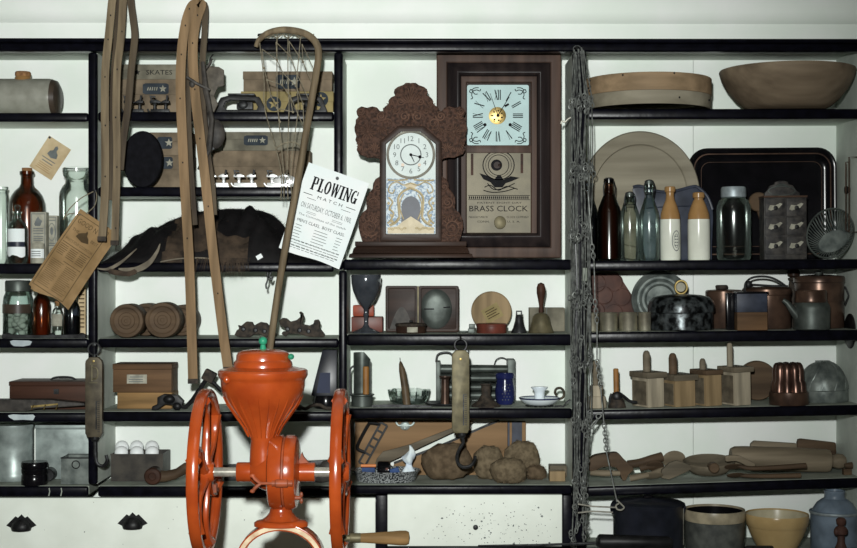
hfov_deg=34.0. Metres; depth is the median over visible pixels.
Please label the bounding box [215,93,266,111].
skate
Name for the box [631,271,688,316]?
pan
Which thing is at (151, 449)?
egg
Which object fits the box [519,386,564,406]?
chamberstick
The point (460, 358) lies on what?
hanging scale
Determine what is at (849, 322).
skillet
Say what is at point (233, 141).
box
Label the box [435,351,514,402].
mold
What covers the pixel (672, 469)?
paddle
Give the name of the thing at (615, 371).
candle
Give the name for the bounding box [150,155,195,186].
box
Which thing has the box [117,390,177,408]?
box
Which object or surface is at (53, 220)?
carton
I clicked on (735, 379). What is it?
mold
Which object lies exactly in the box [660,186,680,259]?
beer bottle
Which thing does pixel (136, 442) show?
egg
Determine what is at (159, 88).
box
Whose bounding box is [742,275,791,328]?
pail
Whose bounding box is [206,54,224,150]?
skate
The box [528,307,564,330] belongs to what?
block
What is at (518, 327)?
bell
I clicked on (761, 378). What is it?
board
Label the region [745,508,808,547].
mixing bowl
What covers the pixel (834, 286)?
pail
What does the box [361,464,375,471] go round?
pencil box
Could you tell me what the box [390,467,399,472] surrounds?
packet
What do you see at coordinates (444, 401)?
candlestick
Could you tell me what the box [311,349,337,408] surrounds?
canister
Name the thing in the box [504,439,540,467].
potato
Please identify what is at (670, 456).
wooden spoon
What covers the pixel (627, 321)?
cup
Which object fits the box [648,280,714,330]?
lidded roaster
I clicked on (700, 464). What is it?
skimmer
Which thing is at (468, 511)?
shelving
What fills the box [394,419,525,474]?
board
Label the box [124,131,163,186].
felt
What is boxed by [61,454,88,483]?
box
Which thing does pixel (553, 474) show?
block
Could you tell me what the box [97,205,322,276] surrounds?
fur hide
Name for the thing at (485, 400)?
candlestick
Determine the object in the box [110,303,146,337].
roller
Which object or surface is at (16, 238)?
bottle
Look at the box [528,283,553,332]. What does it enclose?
bell
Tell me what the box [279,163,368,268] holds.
poster
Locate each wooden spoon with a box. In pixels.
[651,451,684,471]
[724,463,806,470]
[727,473,800,477]
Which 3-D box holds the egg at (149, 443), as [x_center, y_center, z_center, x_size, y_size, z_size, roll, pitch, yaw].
[-0.862,0.543,4.365,0.042,0.047,0.040,0,0,0]
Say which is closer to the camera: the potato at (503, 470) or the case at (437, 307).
the potato at (503, 470)
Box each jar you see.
[2,280,32,334]
[31,243,44,262]
[59,168,87,237]
[495,373,514,404]
[716,186,750,259]
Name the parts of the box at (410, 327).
lid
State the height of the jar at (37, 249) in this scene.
0.061 m
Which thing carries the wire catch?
attached to the chain at (576, 422)
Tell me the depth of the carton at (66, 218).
4.41 m
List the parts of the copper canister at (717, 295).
knob, lid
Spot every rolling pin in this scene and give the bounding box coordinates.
[729,446,846,471]
[750,440,796,447]
[796,438,835,467]
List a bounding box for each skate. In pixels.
[121,95,143,111]
[147,95,169,111]
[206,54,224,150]
[214,170,228,186]
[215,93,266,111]
[230,170,256,186]
[263,170,289,186]
[273,175,294,186]
[284,93,326,111]
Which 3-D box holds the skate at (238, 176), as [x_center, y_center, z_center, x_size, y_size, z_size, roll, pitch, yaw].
[-0.561,-0.289,4.246,0.082,0.055,0.038,0,0,0]
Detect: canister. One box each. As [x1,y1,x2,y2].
[0,422,33,481]
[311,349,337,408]
[705,285,741,328]
[725,293,733,329]
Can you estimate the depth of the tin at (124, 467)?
4.29 m
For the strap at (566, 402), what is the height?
0.025 m
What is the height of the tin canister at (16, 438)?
0.171 m
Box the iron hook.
[265,272,272,288]
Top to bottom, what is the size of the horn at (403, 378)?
0.148 m
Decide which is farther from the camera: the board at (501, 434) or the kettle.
the board at (501, 434)
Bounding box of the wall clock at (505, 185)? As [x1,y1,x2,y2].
[437,53,560,257]
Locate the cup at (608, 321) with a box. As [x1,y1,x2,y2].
[599,312,617,330]
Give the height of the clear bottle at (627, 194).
0.213 m
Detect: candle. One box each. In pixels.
[363,366,368,393]
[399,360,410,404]
[613,368,618,391]
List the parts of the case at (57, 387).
lid, handle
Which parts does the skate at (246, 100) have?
foot plate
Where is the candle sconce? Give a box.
[349,352,373,406]
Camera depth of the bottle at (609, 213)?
4.24 m
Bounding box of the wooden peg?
[842,462,852,474]
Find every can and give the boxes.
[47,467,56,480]
[809,489,856,547]
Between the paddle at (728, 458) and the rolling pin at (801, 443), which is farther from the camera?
the rolling pin at (801, 443)
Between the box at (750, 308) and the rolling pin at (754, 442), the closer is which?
the box at (750, 308)
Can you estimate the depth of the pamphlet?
4.32 m
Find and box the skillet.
[844,314,855,348]
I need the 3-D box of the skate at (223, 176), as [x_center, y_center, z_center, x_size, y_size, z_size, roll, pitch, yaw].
[-0.646,-0.289,4.246,0.082,0.055,0.038,0,0,0]
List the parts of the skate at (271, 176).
blade, foot plate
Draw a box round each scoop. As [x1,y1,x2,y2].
[588,451,633,480]
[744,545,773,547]
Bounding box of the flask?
[33,293,50,334]
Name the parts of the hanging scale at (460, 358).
plate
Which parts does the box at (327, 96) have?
lid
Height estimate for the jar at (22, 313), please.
0.174 m
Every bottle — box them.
[0,71,62,112]
[0,186,7,262]
[7,205,26,262]
[8,168,45,262]
[64,299,79,334]
[586,183,597,260]
[597,177,620,260]
[621,191,638,260]
[639,179,659,260]
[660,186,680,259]
[688,192,709,259]
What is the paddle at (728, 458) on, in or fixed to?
on the skimmer
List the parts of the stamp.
handle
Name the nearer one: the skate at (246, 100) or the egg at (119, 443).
the skate at (246, 100)
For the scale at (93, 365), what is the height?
0.374 m
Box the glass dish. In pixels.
[388,388,429,403]
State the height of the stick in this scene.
1.014 m
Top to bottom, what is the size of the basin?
0.236 m
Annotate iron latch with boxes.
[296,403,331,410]
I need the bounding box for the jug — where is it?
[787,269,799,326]
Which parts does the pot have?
lid, bail handle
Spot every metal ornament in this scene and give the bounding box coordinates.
[235,321,277,336]
[279,312,324,336]
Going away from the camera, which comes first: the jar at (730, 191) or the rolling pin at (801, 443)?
the jar at (730, 191)
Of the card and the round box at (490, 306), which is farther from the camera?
the card
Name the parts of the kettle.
spout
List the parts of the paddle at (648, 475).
handle, blade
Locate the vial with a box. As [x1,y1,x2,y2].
[52,301,62,334]
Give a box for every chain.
[567,45,595,547]
[578,188,624,513]
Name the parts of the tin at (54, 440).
lid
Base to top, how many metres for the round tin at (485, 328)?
0.032 m
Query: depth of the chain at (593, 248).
4.06 m
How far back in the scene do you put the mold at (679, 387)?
4.24 m
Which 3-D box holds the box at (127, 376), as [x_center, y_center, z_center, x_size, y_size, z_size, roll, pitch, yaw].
[-0.875,0.319,4.330,0.181,0.087,0.107,0,0,0]
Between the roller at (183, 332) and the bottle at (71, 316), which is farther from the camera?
the roller at (183, 332)
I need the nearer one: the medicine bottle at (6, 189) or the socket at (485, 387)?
the socket at (485, 387)
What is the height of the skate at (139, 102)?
0.056 m
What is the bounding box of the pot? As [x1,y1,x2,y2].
[610,495,685,547]
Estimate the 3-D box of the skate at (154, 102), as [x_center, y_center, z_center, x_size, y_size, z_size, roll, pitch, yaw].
[-0.821,-0.514,4.256,0.073,0.056,0.038,0,0,0]
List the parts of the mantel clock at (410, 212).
door, door glass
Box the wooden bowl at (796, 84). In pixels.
[719,60,856,108]
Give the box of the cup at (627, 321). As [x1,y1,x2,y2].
[618,312,637,330]
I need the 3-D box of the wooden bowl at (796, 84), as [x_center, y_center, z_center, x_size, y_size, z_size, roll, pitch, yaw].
[1.083,-0.555,4.230,0.404,0.119,0.404,0,0,0]
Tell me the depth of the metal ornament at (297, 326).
4.26 m
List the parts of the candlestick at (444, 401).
dish, stem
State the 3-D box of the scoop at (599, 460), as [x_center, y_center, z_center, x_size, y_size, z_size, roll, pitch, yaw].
[0.559,0.588,4.287,0.136,0.086,0.044,0,0,0]
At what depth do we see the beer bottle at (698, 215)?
4.24 m
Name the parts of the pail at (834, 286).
lid, handle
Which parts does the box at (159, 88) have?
lid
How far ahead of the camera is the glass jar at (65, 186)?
4.32 m
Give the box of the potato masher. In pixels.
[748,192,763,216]
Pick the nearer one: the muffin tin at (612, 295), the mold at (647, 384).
the mold at (647, 384)
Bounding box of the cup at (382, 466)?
[377,461,390,472]
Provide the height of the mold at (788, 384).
0.127 m
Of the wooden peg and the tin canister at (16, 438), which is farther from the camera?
the tin canister at (16, 438)
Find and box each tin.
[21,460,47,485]
[35,422,87,478]
[110,449,169,480]
[476,323,506,333]
[588,273,633,327]
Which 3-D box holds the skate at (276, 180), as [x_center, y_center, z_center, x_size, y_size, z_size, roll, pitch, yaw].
[-0.441,-0.283,4.300,0.074,0.043,0.014,0,0,0]
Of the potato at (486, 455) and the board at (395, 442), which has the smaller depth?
the potato at (486, 455)
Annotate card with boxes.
[30,136,70,179]
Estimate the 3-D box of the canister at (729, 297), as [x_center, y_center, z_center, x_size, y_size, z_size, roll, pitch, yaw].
[0.912,0.113,4.239,0.023,0.112,0.027,-1,0,0]
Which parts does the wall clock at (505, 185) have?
weight cord, door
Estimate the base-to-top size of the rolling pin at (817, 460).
0.081 m
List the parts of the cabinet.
drawer, drawer, drawer, crest moulding, drawer, drawer, drawer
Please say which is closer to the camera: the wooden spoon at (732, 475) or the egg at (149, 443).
the wooden spoon at (732, 475)
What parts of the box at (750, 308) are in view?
lid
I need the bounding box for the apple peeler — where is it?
[151,368,221,409]
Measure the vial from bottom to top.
0.112 m
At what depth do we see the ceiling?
4.19 m
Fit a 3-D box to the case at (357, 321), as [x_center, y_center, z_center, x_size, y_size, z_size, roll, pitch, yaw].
[-0.190,0.138,4.350,0.096,0.083,0.081,0,0,0]
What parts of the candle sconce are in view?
handle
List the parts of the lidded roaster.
ring plate, ring handle, lid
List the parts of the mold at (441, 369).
plate, wire handle, plate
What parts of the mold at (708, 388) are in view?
panel, handle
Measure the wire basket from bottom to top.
0.157 m
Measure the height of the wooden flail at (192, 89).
1.820 m
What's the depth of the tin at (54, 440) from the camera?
4.33 m
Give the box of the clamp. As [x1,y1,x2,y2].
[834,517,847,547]
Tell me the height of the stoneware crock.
0.132 m
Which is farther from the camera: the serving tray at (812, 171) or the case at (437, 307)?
the serving tray at (812, 171)
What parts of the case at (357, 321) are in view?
raised lid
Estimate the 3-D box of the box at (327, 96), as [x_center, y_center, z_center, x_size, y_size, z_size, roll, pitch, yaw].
[-0.440,-0.527,4.399,0.288,0.081,0.094,0,0,0]
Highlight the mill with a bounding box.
[185,337,409,547]
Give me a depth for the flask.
4.31 m
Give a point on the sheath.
(6, 404)
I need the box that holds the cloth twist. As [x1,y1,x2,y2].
[401,445,415,471]
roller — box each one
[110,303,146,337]
[140,303,154,335]
[145,302,184,337]
[176,304,200,335]
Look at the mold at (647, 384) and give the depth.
4.24 m
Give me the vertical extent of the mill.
1.347 m
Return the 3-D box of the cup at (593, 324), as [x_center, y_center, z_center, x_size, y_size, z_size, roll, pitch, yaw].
[0.493,0.145,4.239,0.041,0.057,0.051,0,0,-32]
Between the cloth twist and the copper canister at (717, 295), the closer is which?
the cloth twist
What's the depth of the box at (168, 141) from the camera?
4.36 m
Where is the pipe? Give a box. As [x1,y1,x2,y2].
[144,462,185,484]
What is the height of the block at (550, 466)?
0.034 m
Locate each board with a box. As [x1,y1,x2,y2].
[355,420,473,467]
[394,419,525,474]
[743,360,771,399]
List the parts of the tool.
rod, handle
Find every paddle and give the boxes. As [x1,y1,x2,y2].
[627,452,663,467]
[629,472,662,480]
[661,460,690,479]
[725,455,754,465]
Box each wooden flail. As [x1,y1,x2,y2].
[97,0,138,244]
[176,0,232,383]
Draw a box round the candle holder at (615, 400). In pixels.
[608,368,636,407]
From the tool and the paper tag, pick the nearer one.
the tool
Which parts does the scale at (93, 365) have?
plate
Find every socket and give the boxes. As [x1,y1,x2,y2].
[480,383,491,394]
[531,386,547,398]
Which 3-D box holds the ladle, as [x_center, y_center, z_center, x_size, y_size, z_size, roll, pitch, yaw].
[0.687,0.592,4.314,0.076,0.035,0.036,0,0,-2]
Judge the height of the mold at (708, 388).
0.142 m
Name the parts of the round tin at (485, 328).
lid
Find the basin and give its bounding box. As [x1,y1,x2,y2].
[632,184,713,260]
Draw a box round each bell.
[511,311,526,332]
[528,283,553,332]
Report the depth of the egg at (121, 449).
4.30 m
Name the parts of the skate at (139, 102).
blade, foot plate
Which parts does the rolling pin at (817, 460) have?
knob handle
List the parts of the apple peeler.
frame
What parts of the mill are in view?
lid, knob, latch knob, handle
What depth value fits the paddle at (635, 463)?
4.32 m
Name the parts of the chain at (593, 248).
rod, rod, rod, rod, rod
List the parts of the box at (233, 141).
lid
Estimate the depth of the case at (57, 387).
4.28 m
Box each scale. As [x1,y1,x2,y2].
[85,342,108,467]
[452,336,476,468]
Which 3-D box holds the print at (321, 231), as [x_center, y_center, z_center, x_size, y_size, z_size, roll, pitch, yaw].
[-0.328,-0.127,4.164,0.195,0.180,0.006,0,0,0]
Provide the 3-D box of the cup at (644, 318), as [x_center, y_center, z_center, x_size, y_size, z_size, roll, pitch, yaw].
[0.651,0.143,4.239,0.041,0.057,0.051,0,0,-32]
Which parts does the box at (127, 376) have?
lid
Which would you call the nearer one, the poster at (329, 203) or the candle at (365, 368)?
the poster at (329, 203)
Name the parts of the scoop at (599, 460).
handle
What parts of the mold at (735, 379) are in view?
panel, handle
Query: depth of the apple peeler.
4.22 m
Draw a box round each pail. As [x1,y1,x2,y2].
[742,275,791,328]
[793,271,848,328]
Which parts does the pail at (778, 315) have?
lid, bail handle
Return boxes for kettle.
[782,290,829,329]
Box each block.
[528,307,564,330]
[548,464,566,476]
[548,469,564,480]
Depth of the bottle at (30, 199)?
4.31 m
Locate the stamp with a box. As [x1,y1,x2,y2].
[587,360,606,407]
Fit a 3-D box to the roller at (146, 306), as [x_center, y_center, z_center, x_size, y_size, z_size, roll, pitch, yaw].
[-0.878,0.142,4.380,0.102,0.102,0.090,0,0,0]
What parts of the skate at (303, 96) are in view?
foot plate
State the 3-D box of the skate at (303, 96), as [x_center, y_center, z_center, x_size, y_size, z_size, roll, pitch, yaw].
[-0.375,-0.517,4.270,0.131,0.061,0.049,0,0,0]
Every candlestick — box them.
[425,375,451,405]
[471,383,500,407]
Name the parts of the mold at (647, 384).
panel, handle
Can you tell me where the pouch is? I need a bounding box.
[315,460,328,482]
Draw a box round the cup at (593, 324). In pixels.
[586,312,598,330]
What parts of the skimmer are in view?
handle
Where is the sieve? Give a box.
[586,72,711,108]
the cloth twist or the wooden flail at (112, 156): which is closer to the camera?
the wooden flail at (112, 156)
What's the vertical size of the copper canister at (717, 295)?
0.135 m
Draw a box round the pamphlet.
[78,286,85,333]
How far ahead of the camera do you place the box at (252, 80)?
4.35 m
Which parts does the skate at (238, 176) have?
blade, foot plate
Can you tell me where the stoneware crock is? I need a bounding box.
[684,504,745,547]
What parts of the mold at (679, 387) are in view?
panel, handle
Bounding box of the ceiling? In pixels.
[0,0,856,38]
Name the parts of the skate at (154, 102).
blade, foot plate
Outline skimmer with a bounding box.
[683,454,734,475]
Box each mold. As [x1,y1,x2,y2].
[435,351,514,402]
[629,350,666,407]
[664,353,697,406]
[690,358,722,405]
[717,342,753,405]
[769,362,808,405]
[804,360,848,402]
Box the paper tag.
[29,190,110,309]
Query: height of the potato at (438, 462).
0.114 m
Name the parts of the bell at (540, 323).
handle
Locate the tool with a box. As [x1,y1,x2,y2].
[478,534,672,547]
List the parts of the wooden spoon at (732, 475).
blade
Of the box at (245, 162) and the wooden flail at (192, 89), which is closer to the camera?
the wooden flail at (192, 89)
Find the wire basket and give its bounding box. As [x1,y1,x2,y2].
[806,208,854,258]
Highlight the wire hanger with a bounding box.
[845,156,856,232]
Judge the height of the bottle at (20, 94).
0.138 m
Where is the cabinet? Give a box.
[759,181,806,259]
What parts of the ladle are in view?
handle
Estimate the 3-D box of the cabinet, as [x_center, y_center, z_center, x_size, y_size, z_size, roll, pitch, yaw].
[1.082,-0.165,4.266,0.132,0.240,0.084,0,0,0]
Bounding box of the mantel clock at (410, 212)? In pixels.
[349,83,472,257]
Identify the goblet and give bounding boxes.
[351,275,380,333]
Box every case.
[9,376,84,408]
[351,305,382,331]
[385,286,458,331]
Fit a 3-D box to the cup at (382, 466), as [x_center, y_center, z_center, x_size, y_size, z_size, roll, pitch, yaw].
[-0.136,0.600,4.281,0.040,0.055,0.057,0,0,0]
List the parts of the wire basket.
plate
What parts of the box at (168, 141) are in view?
lid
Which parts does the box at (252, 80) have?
lid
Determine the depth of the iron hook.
4.21 m
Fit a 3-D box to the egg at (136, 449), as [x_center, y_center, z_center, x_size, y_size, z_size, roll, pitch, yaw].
[-0.899,0.553,4.314,0.042,0.047,0.040,0,0,0]
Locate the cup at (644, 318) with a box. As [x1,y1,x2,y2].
[638,312,650,330]
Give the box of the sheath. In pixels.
[0,398,84,411]
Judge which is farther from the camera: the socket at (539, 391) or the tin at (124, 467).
the tin at (124, 467)
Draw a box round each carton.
[31,212,48,258]
[49,216,58,252]
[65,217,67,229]
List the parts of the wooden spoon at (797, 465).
blade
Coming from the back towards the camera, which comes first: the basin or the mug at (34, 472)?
the basin
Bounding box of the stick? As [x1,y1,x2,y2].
[254,26,321,348]
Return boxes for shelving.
[0,38,856,547]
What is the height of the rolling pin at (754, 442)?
0.094 m
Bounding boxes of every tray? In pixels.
[372,404,431,407]
[586,131,698,260]
[690,147,836,259]
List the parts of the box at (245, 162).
lid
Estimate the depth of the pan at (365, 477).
4.23 m
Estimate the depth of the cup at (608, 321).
4.21 m
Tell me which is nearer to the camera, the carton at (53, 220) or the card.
the carton at (53, 220)
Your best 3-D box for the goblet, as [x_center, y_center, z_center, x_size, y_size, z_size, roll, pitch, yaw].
[-0.190,0.090,4.250,0.091,0.177,0.091,0,0,0]
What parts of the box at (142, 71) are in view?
lid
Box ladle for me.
[639,461,663,470]
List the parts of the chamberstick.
ring handle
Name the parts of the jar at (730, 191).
lid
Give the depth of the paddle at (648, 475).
4.24 m
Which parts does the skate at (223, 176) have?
foot plate, blade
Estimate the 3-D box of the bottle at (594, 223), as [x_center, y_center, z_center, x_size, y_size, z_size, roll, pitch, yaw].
[0.498,-0.160,4.310,0.048,0.240,0.048,0,0,0]
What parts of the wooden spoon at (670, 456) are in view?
blade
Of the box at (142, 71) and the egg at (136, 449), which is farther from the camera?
the box at (142, 71)
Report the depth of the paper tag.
4.15 m
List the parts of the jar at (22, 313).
lid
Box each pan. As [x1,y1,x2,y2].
[351,466,420,483]
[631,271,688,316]
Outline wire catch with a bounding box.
[588,413,601,430]
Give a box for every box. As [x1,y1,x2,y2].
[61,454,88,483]
[113,362,177,391]
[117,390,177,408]
[120,79,175,111]
[121,64,175,78]
[150,132,195,156]
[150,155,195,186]
[212,151,311,186]
[223,132,309,150]
[241,91,333,111]
[243,71,333,91]
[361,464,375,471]
[395,320,426,333]
[471,291,511,323]
[732,291,768,329]
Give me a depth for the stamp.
4.24 m
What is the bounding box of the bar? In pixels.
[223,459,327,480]
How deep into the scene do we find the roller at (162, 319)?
4.21 m
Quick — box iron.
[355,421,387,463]
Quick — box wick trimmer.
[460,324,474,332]
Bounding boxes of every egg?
[115,441,128,449]
[115,446,127,453]
[130,440,143,449]
[130,446,143,453]
[145,441,158,449]
[145,446,158,453]
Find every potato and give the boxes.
[421,442,472,479]
[473,445,502,479]
[488,456,528,483]
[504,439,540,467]
[526,463,547,479]
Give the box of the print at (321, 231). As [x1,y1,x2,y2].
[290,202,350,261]
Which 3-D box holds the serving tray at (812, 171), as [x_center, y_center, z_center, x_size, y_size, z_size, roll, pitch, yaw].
[1.057,-0.222,4.433,0.469,0.355,0.022,0,0,0]
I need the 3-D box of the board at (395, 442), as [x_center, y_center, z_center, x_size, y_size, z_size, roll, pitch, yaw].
[-0.044,0.546,4.394,0.374,0.172,0.024,0,0,0]
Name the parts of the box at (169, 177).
lid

